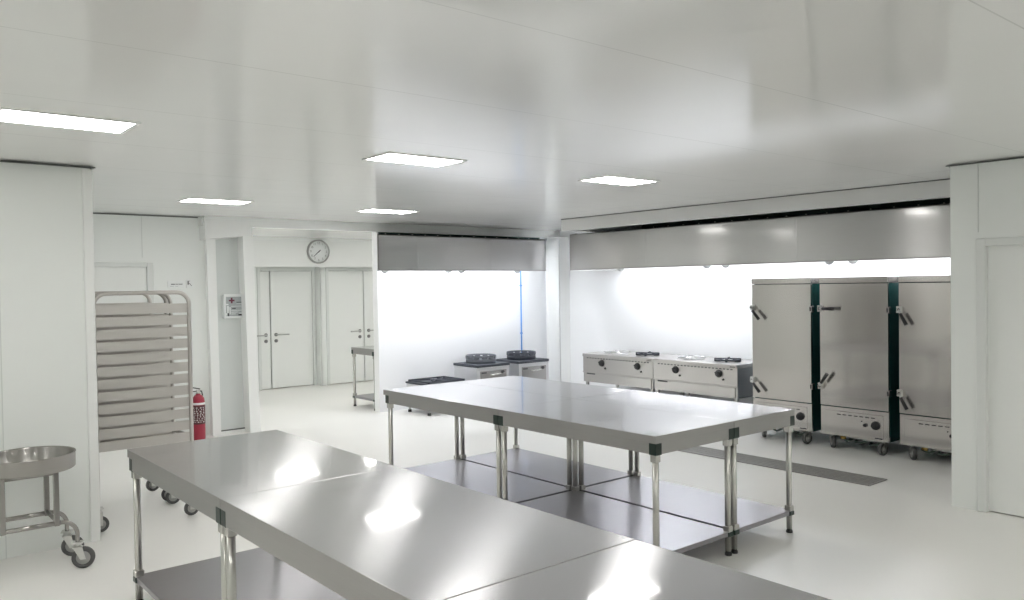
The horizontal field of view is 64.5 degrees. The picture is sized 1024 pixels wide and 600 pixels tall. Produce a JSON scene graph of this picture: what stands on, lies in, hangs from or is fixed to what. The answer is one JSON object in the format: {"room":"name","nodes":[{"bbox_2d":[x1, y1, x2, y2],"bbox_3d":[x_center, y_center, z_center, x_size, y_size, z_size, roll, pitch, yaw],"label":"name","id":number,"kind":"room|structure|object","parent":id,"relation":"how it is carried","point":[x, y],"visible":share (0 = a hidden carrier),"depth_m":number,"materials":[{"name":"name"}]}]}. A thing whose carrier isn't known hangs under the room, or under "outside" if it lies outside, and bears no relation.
{"room":"commercial kitchen","nodes":[
{"label":"commercial kitchen","id":0,"kind":"room"},
{"bbox_2d":[0,162,90,559],"bbox_3d":[-5.234,0.394,5.268,3.862,2.402,3.310,-2,1,-40],"label":"wall","id":1,"kind":"structure","parent":0,"point":[42,289],"depth_m":5.04,"materials":[{"name":"white paint"}]},
{"bbox_2d":[0,311,6,558],"bbox_3d":[-3.085,0.371,4.901,0.006,2.396,0.005,-2,1,-40],"label":"trim","id":2,"kind":"structure","parent":1,"relation":"attached to","point":[0,311],"depth_m":4.90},
{"bbox_2d":[0,160,94,168],"bbox_3d":[-5.217,-0.811,5.226,3.890,0.016,3.285,-2,1,-40],"label":"trim","id":3,"kind":"structure","parent":1,"relation":"attached to","point":[0,160],"depth_m":5.04,"materials":[{"name":"grey metal"}]},
{"bbox_2d":[82,169,100,541],"bbox_3d":[-2.717,0.360,5.230,0.057,2.396,0.065,-2,1,-40],"label":"trim","id":4,"kind":"structure","parent":1,"relation":"attached to","point":[87,197],"depth_m":5.20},
{"bbox_2d":[93,213,197,217],"bbox_3d":[-4.165,-0.884,8.365,1.798,0.014,0.080,-2,1,-40],"label":"trim","id":5,"kind":"structure","parent":1,"relation":"attached to","point":[93,213],"depth_m":8.55,"materials":[{"name":"grey metal"}]},
{"bbox_2d":[93,214,210,435],"bbox_3d":[-4.094,0.321,8.432,1.938,2.400,0.100,-2,1,-40],"label":"wall","id":6,"kind":"structure","parent":0,"point":[174,246],"depth_m":8.74,"materials":[{"name":"white paint"}]},
{"bbox_2d":[94,262,154,313],"bbox_3d":[-4.186,0.569,8.331,0.980,1.910,0.080,-2,1,-40],"label":"door","id":7,"kind":"structure","parent":6,"relation":"in","point":[108,276],"depth_m":8.44,"materials":[{"name":"white paint"}]},
{"bbox_2d":[167,281,183,286],"bbox_3d":[-3.623,-0.170,8.750,0.175,0.067,0.008,-2,1,-40],"label":"wall sign","id":8,"kind":"object","parent":6,"relation":"attached to","point":[169,283],"visible":1,"depth_m":8.74,"materials":[{"name":"white plastic"}]},
{"bbox_2d":[186,280,193,287],"bbox_3d":[-3.510,-0.175,8.844,0.080,0.090,0.008,-2,1,-40],"label":"wall sign","id":9,"kind":"object","parent":6,"relation":"attached to","point":[189,283],"visible":1,"depth_m":8.84,"materials":[{"name":"white plastic"}]},
{"bbox_2d":[197,216,251,239],"bbox_3d":[-3.262,-0.790,9.091,0.535,0.257,0.440,-2,1,-40],"label":"beam","id":10,"kind":"structure","parent":6,"relation":"attached to","point":[210,227],"depth_m":8.89,"materials":[{"name":"white paint"}]},
{"bbox_2d":[204,236,260,435],"bbox_3d":[-3.200,0.340,9.152,0.527,2.310,0.435,-2,1,-40],"label":"column","id":11,"kind":"structure","parent":0,"point":[234,401],"depth_m":9.09,"materials":[{"name":"white paint"}]},
{"bbox_2d":[222,294,241,318],"bbox_3d":[-3.107,0.070,9.120,0.280,0.268,0.060,-2,1,-40],"label":"box","id":12,"kind":"object","parent":11,"relation":"attached to","point":[231,303],"visible":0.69,"depth_m":9.07,"materials":[{"name":"white"}]},
{"bbox_2d":[226,296,241,314],"bbox_3d":[-3.101,0.064,9.104,0.240,0.210,0.002,-2,1,-40],"label":"print","id":13,"kind":"object","parent":12,"relation":"attached to","point":[233,303],"depth_m":9.09},
{"bbox_2d":[253,236,371,266],"bbox_3d":[-3.179,-0.760,13.034,5.400,0.459,0.120,-2,1,-40],"label":"lintel","id":14,"kind":"object","parent":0,"point":[268,251],"visible":0.21,"depth_m":12.85,"materials":[{"name":"white paint"}]},
{"bbox_2d":[307,240,329,263],"bbox_3d":[-3.099,-0.774,12.993,0.384,0.384,0.045,-2,1,-40],"label":"wall clock","id":15,"kind":"object","parent":14,"relation":"attached to","point":[318,251],"visible":1,"depth_m":12.98,"materials":[{"name":"white plastic"}]},
{"bbox_2d":[254,267,371,385],"bbox_3d":[-3.269,0.210,13.491,5.800,2.414,0.270,-2,1,-40],"label":"door frame","id":16,"kind":"structure","parent":0,"point":[320,288],"depth_m":13.44,"materials":[{"name":"white metal"}]},
{"bbox_2d":[256,268,316,389],"bbox_3d":[-3.683,0.454,13.184,1.060,1.950,0.136,-2,1,-40],"label":"door","id":17,"kind":"structure","parent":16,"relation":"in","point":[288,318],"depth_m":13.20,"materials":[{"name":"white paint"}]},
{"bbox_2d":[325,268,373,384],"bbox_3d":[-2.523,0.423,13.927,1.445,1.950,0.136,-2,1,-40],"label":"door","id":18,"kind":"structure","parent":16,"relation":"in","point":[349,291],"depth_m":13.72,"materials":[{"name":"white paint"}]},
{"bbox_2d":[252,218,559,237],"bbox_3d":[-1.091,-0.926,10.660,4.815,0.108,0.080,-2,1,-40],"label":"beam","id":19,"kind":"structure","parent":0,"point":[256,222],"depth_m":10.29,"materials":[{"name":"white paint"}]},
{"bbox_2d":[372,232,546,411],"bbox_3d":[-0.523,0.205,11.506,3.213,2.414,0.125,-2,1,-40],"label":"wall","id":20,"kind":"structure","parent":0,"point":[425,323],"depth_m":11.12,"materials":[{"name":"white paint"}]},
{"bbox_2d":[378,232,539,238],"bbox_3d":[-0.651,-0.813,11.289,2.740,0.362,0.035,-2,1,-40],"label":"trim","id":21,"kind":"structure","parent":20,"relation":"attached to","point":[378,232],"depth_m":11.16,"materials":[{"name":"metal"}]},
{"bbox_2d":[377,233,545,272],"bbox_3d":[-0.761,-0.590,10.757,2.690,0.478,0.634,-2,1,-40],"label":"range hood","id":22,"kind":"object","parent":20,"relation":"attached to","point":[448,254],"visible":1,"depth_m":10.40,"materials":[{"name":"metal"}]},
{"bbox_2d":[519,271,522,349],"bbox_3d":[0.139,0.435,11.956,0.030,1.880,0.030,-2,1,-40],"label":"gas pipe","id":23,"kind":"object","parent":20,"relation":"attached to","point":[520,285],"visible":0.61,"depth_m":11.94,"materials":[{"name":"metal"}]},
{"bbox_2d":[0,0,1023,239],"bbox_3d":[-0.670,-0.939,5.939,11.800,0.080,16.400,-2,1,-40],"label":"ceiling","id":24,"kind":"structure","parent":0,"point":[277,105],"depth_m":3.48,"materials":[{"name":"white paint"}]},
{"bbox_2d":[0,107,140,133],"bbox_3d":[-2.095,-0.837,3.806,0.580,0.006,0.320,-2,1,-40],"label":"recessed light","id":25,"kind":"object","parent":24,"relation":"in","point":[9,115],"visible":1,"depth_m":3.79,"materials":[{"name":"white plastic"}]},
{"bbox_2d":[177,198,253,204],"bbox_3d":[-2.684,-0.892,7.347,0.580,0.006,0.320,-2,1,-40],"label":"recessed light","id":26,"kind":"object","parent":24,"relation":"in","point":[194,200],"visible":1,"depth_m":7.32,"materials":[{"name":"white plastic"}]},
{"bbox_2d":[356,209,418,213],"bbox_3d":[-1.309,-0.934,8.555,0.580,0.006,0.320,-2,1,-40],"label":"recessed light","id":27,"kind":"object","parent":24,"relation":"in","point":[365,210],"visible":1,"depth_m":8.53,"materials":[{"name":"white plastic"}]},
{"bbox_2d":[362,152,466,166],"bbox_3d":[-0.610,-0.882,5.117,0.580,0.006,0.320,-2,1,-40],"label":"recessed light","id":28,"kind":"object","parent":24,"relation":"in","point":[391,157],"visible":1,"depth_m":5.09,"materials":[{"name":"white plastic"}]},
{"bbox_2d":[578,175,659,185],"bbox_3d":[0.834,-0.925,6.304,0.580,0.006,0.320,-2,1,-40],"label":"recessed light","id":29,"kind":"object","parent":24,"relation":"in","point":[616,180],"visible":1,"depth_m":6.28,"materials":[{"name":"white plastic"}]},
{"bbox_2d":[584,177,653,184],"bbox_3d":[0.834,-0.925,6.304,0.540,0.004,0.290,-2,1,-40],"label":"diffuser","id":30,"kind":"object","parent":29,"relation":"attached to","point":[606,180],"depth_m":6.28,"materials":[{"name":"white plastic"}]},
{"bbox_2d":[0,380,1023,599],"bbox_3d":[-0.633,1.544,5.983,11.800,0.060,16.400,-2,1,-40],"label":"floor","id":31,"kind":"structure","parent":0,"point":[902,536],"depth_m":5.58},
{"bbox_2d":[0,446,95,567],"bbox_3d":[-2.814,1.230,4.690,0.652,0.678,0.484,-2,1,-40],"label":"trolley","id":32,"kind":"object","parent":31,"relation":"on","point":[16,464],"visible":1,"depth_m":4.71,"materials":[{"name":"metal"}]},
{"bbox_2d":[0,446,75,478],"bbox_3d":[-2.798,0.937,4.701,0.484,0.092,0.484,-2,1,-40],"label":"bowl","id":33,"kind":"object","parent":32,"relation":"in","point":[37,461],"depth_m":4.65,"materials":[{"name":"metal"}]},
{"bbox_2d":[96,295,170,500],"bbox_3d":[-3.000,0.739,6.169,0.705,1.612,0.480,-2,1,-40],"label":"rack","id":34,"kind":"object","parent":31,"relation":"on","point":[150,486],"visible":0.16,"depth_m":6.35,"materials":[{"name":"metal"}]},
{"bbox_2d":[95,290,197,531],"bbox_3d":[-2.671,0.741,5.773,0.705,1.612,0.486,-2,1,-40],"label":"rack","id":35,"kind":"object","parent":31,"relation":"on","point":[137,402],"visible":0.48,"depth_m":5.65,"materials":[{"name":"metal"}]},
{"bbox_2d":[193,387,205,439],"bbox_3d":[-3.372,1.217,8.725,0.141,0.576,0.138,-2,1,-40],"label":"fire extinguisher","id":36,"kind":"object","parent":31,"relation":"on","point":[198,399],"visible":0.91,"depth_m":8.67,"materials":[{"name":"red paint"}]},
{"bbox_2d":[193,407,204,422],"bbox_3d":[-3.346,1.229,8.677,0.112,0.163,0.029,-1,1,-27],"label":"print","id":37,"kind":"object","parent":36,"relation":"attached to","point":[198,412],"depth_m":8.67},
{"bbox_2d":[127,430,396,599],"bbox_3d":[-1.252,1.163,3.957,0.811,0.794,1.325,-2,1,-40],"label":"worktable","id":38,"kind":"object","parent":31,"relation":"on","point":[201,473],"visible":0.68,"depth_m":3.95,"materials":[{"name":"silver metal"}]},
{"bbox_2d":[137,547,346,599],"bbox_3d":[-1.238,1.429,3.950,0.787,0.030,1.271,-2,1,-40],"label":"shelf","id":39,"kind":"object","parent":38,"relation":"attached to","point":[260,575],"depth_m":4.08,"materials":[{"name":"metal"}]},
{"bbox_2d":[351,346,374,410],"bbox_3d":[-1.514,1.030,11.220,1.240,0.805,0.605,-2,1,-40],"label":"worktable","id":40,"kind":"object","parent":31,"relation":"on","point":[362,350],"visible":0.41,"depth_m":10.94,"materials":[{"name":"silver metal"}]},
{"bbox_2d":[355,393,373,400],"bbox_3d":[-1.510,1.302,11.225,1.216,0.030,0.581,-2,1,-40],"label":"shelf","id":41,"kind":"object","parent":40,"relation":"attached to","point":[370,397],"depth_m":10.93,"materials":[{"name":"metal"}]},
{"bbox_2d":[220,467,633,599],"bbox_3d":[-0.369,1.169,2.895,0.811,0.794,1.428,-2,1,-40],"label":"worktable","id":42,"kind":"object","parent":31,"relation":"on","point":[396,533],"visible":0.74,"depth_m":2.71,"materials":[{"name":"silver metal"}]},
{"bbox_2d":[405,376,466,415],"bbox_3d":[-0.964,1.222,10.471,0.616,0.431,0.548,-2,1,-40],"label":"gas stove","id":43,"kind":"object","parent":31,"relation":"on","point":[439,379],"visible":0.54,"depth_m":10.43,"materials":[{"name":"metal"}]},
{"bbox_2d":[405,378,466,384],"bbox_3d":[-0.973,1.057,10.476,0.616,0.022,0.526,-2,1,-40],"label":"cooktop","id":44,"kind":"object","parent":43,"relation":"in","point":[419,381],"depth_m":10.40,"materials":[{"name":"metal"}]},
{"bbox_2d":[383,382,572,503],"bbox_3d":[-0.287,1.109,6.162,0.702,0.794,1.463,-2,1,-40],"label":"worktable","id":45,"kind":"object","parent":31,"relation":"on","point":[456,399],"visible":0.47,"depth_m":6.03,"materials":[{"name":"silver metal"}]},
{"bbox_2d":[403,459,568,503],"bbox_3d":[-0.274,1.376,6.155,0.678,0.030,1.409,-2,1,-40],"label":"shelf","id":46,"kind":"object","parent":45,"relation":"attached to","point":[470,475],"depth_m":6.13,"materials":[{"name":"metal"}]},
{"bbox_2d":[453,353,509,380],"bbox_3d":[-0.395,1.081,11.009,0.561,0.677,0.586,-2,1,-40],"label":"stove","id":47,"kind":"object","parent":31,"relation":"on","point":[475,367],"visible":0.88,"depth_m":10.85,"materials":[{"name":"metal"}]},
{"bbox_2d":[453,361,509,367],"bbox_3d":[-0.414,0.867,11.024,0.561,0.035,0.536,-2,1,-40],"label":"cooktop","id":48,"kind":"object","parent":47,"relation":"in","point":[468,364],"depth_m":10.86,"materials":[{"name":"metal"}]},
{"bbox_2d":[496,350,548,379],"bbox_3d":[0.157,1.065,11.468,0.561,0.677,0.586,-2,1,-40],"label":"stove","id":49,"kind":"object","parent":31,"relation":"on","point":[523,363],"visible":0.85,"depth_m":11.29,"materials":[{"name":"metal"}]},
{"bbox_2d":[496,358,548,363],"bbox_3d":[0.138,0.851,11.483,0.561,0.035,0.536,-2,1,-40],"label":"cooktop","id":50,"kind":"object","parent":49,"relation":"in","point":[512,360],"depth_m":11.30,"materials":[{"name":"metal"}]},
{"bbox_2d":[458,376,634,486],"bbox_3d":[0.236,1.093,6.596,0.651,0.794,1.463,-2,1,-40],"label":"worktable","id":51,"kind":"object","parent":31,"relation":"on","point":[539,466],"visible":0.4,"depth_m":6.53,"materials":[{"name":"silver metal"}]},
{"bbox_2d":[463,448,630,486],"bbox_3d":[0.249,1.360,6.590,0.627,0.030,1.409,-2,1,-40],"label":"shelf","id":52,"kind":"object","parent":51,"relation":"attached to","point":[539,466],"depth_m":6.50,"materials":[{"name":"metal"}]},
{"bbox_2d":[498,399,733,555],"bbox_3d":[0.613,1.115,5.079,0.702,0.794,1.346,-2,1,-40],"label":"worktable","id":53,"kind":"object","parent":31,"relation":"on","point":[655,433],"visible":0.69,"depth_m":4.87,"materials":[{"name":"silver metal"}]},
{"bbox_2d":[518,491,727,552],"bbox_3d":[0.617,1.382,5.083,0.678,0.030,1.322,-2,1,-40],"label":"shelf","id":54,"kind":"object","parent":53,"relation":"attached to","point":[677,534],"depth_m":5.03,"materials":[{"name":"metal"}]},
{"bbox_2d":[583,350,683,395],"bbox_3d":[1.556,1.030,10.457,0.692,0.743,1.192,-2,1,-40],"label":"gas range","id":55,"kind":"object","parent":31,"relation":"on","point":[616,367],"visible":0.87,"depth_m":10.24,"materials":[{"name":"metal"}]},
{"bbox_2d":[583,350,681,361],"bbox_3d":[1.563,0.716,10.461,0.662,0.040,1.192,-2,1,-40],"label":"cooktop","id":56,"kind":"object","parent":55,"relation":"in","point":[613,355],"depth_m":10.30,"materials":[{"name":"metal"}]},
{"bbox_2d":[447,540,830,599],"bbox_3d":[0.546,1.175,1.794,0.811,0.794,1.426,-2,1,-40],"label":"worktable","id":57,"kind":"object","parent":31,"relation":"on","point":[633,570],"visible":1,"depth_m":2.23,"materials":[{"name":"silver metal"}]},
{"bbox_2d":[576,390,794,553],"bbox_3d":[1.136,1.099,5.513,0.651,0.794,1.346,-2,1,-40],"label":"worktable","id":58,"kind":"object","parent":31,"relation":"on","point":[699,505],"visible":0.68,"depth_m":5.29,"materials":[{"name":"silver metal"}]},
{"bbox_2d":[582,476,789,532],"bbox_3d":[1.140,1.366,5.518,0.627,0.030,1.322,-2,1,-40],"label":"shelf","id":59,"kind":"object","parent":58,"relation":"attached to","point":[699,505],"depth_m":5.42,"materials":[{"name":"metal"}]},
{"bbox_2d":[653,355,752,401],"bbox_3d":[2.322,1.035,9.536,0.692,0.743,1.192,-2,1,-40],"label":"gas range","id":60,"kind":"object","parent":31,"relation":"on","point":[728,377],"visible":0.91,"depth_m":9.26,"materials":[{"name":"metal"}]},
{"bbox_2d":[653,355,752,368],"bbox_3d":[2.329,0.721,9.540,0.662,0.040,1.192,-2,1,-40],"label":"cooktop","id":61,"kind":"object","parent":60,"relation":"in","point":[684,361],"depth_m":9.35,"materials":[{"name":"metal"}]},
{"bbox_2d":[678,446,886,485],"bbox_3d":[1.692,1.441,7.908,0.300,0.008,3.810,-2,1,-40],"label":"floor drain","id":62,"kind":"object","parent":31,"relation":"on","point":[866,480],"visible":0.44,"depth_m":6.99,"materials":[{"name":"metal"}]},
{"bbox_2d":[749,278,837,443],"bbox_3d":[2.967,0.596,8.399,0.833,1.642,0.682,-2,1,-40],"label":"tall cabinet","id":63,"kind":"object","parent":31,"relation":"on","point":[785,316],"visible":0.59,"depth_m":8.11,"materials":[{"name":"metal"}]},
{"bbox_2d":[817,276,909,455],"bbox_3d":[3.450,0.599,7.817,0.833,1.642,0.682,-2,1,-40],"label":"tall cabinet","id":64,"kind":"object","parent":31,"relation":"on","point":[858,384],"visible":0.88,"depth_m":7.55,"materials":[{"name":"metal"}]},
{"bbox_2d":[896,275,951,459],"bbox_3d":[3.936,0.603,7.233,0.833,1.642,0.682,-2,1,-40],"label":"tall cabinet","id":65,"kind":"object","parent":31,"relation":"on","point":[924,308],"visible":0.6,"depth_m":7.10,"materials":[{"name":"metal"}]},
{"bbox_2d":[546,237,570,381],"bbox_3d":[0.687,0.231,12.009,0.210,2.310,0.297,-2,1,-40],"label":"column corner","id":66,"kind":"structure","parent":0,"point":[557,248],"depth_m":11.93,"materials":[{"name":"white paint"}]},
{"bbox_2d":[560,231,950,403],"bbox_3d":[4.542,0.098,7.623,0.120,2.620,12.320,-2,1,-40],"label":"wall","id":67,"kind":"structure","parent":0,"point":[691,310],"depth_m":10.40,"materials":[{"name":"white paint"}]},
{"bbox_2d":[642,197,949,228],"bbox_3d":[3.269,-0.888,8.978,0.060,0.620,4.740,-2,1,-40],"label":"trim","id":68,"kind":"structure","parent":67,"relation":"attached to","point":[939,200],"depth_m":8.93,"materials":[{"name":"black metal"}]},
{"bbox_2d":[561,180,949,231],"bbox_3d":[4.510,-1.016,6.394,1.447,0.348,10.480,-2,1,-40],"label":"beam","id":69,"kind":"structure","parent":0,"point":[933,189],"depth_m":7.75,"materials":[{"name":"paint"}]},
{"bbox_2d":[561,178,949,219],"bbox_3d":[3.953,-0.964,5.932,0.009,0.009,10.480,-2,1,-40],"label":"trim","id":70,"kind":"structure","parent":69,"relation":"attached to","point":[949,178],"depth_m":7.66,"materials":[{"name":"grey metal"}]},
{"bbox_2d":[570,202,950,270],"bbox_3d":[2.756,-0.605,8.813,0.934,0.505,5.160,-2,1,-40],"label":"range hood","id":71,"kind":"object","parent":69,"relation":"hanging from","point":[922,231],"visible":0.95,"depth_m":8.16,"materials":[{"name":"metal"}]},
{"bbox_2d":[950,158,1023,510],"bbox_3d":[5.770,0.248,4.295,2.250,2.403,5.630,-2,1,-40],"label":"wall","id":72,"kind":"structure","parent":0,"point":[1001,183],"depth_m":5.65,"materials":[{"name":"white paint"}]},
{"bbox_2d":[977,164,978,231],"bbox_3d":[3.207,-0.699,5.582,0.007,0.466,0.006,-2,1,-40],"label":"trim","id":73,"kind":"structure","parent":72,"relation":"attached to","point":[977,164],"depth_m":5.58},
{"bbox_2d":[946,157,1023,166],"bbox_3d":[5.736,-0.958,4.273,2.275,0.011,5.650,-2,1,-40],"label":"trim","id":74,"kind":"structure","parent":72,"relation":"attached to","point":[1017,157],"depth_m":5.52,"materials":[{"name":"grey metal"}]},
{"bbox_2d":[976,236,1023,516],"bbox_3d":[3.554,0.522,5.265,0.090,1.886,0.972,-2,1,-40],"label":"door","id":75,"kind":"structure","parent":72,"relation":"in","point":[999,261],"depth_m":5.53,"materials":[{"name":"white paint"}]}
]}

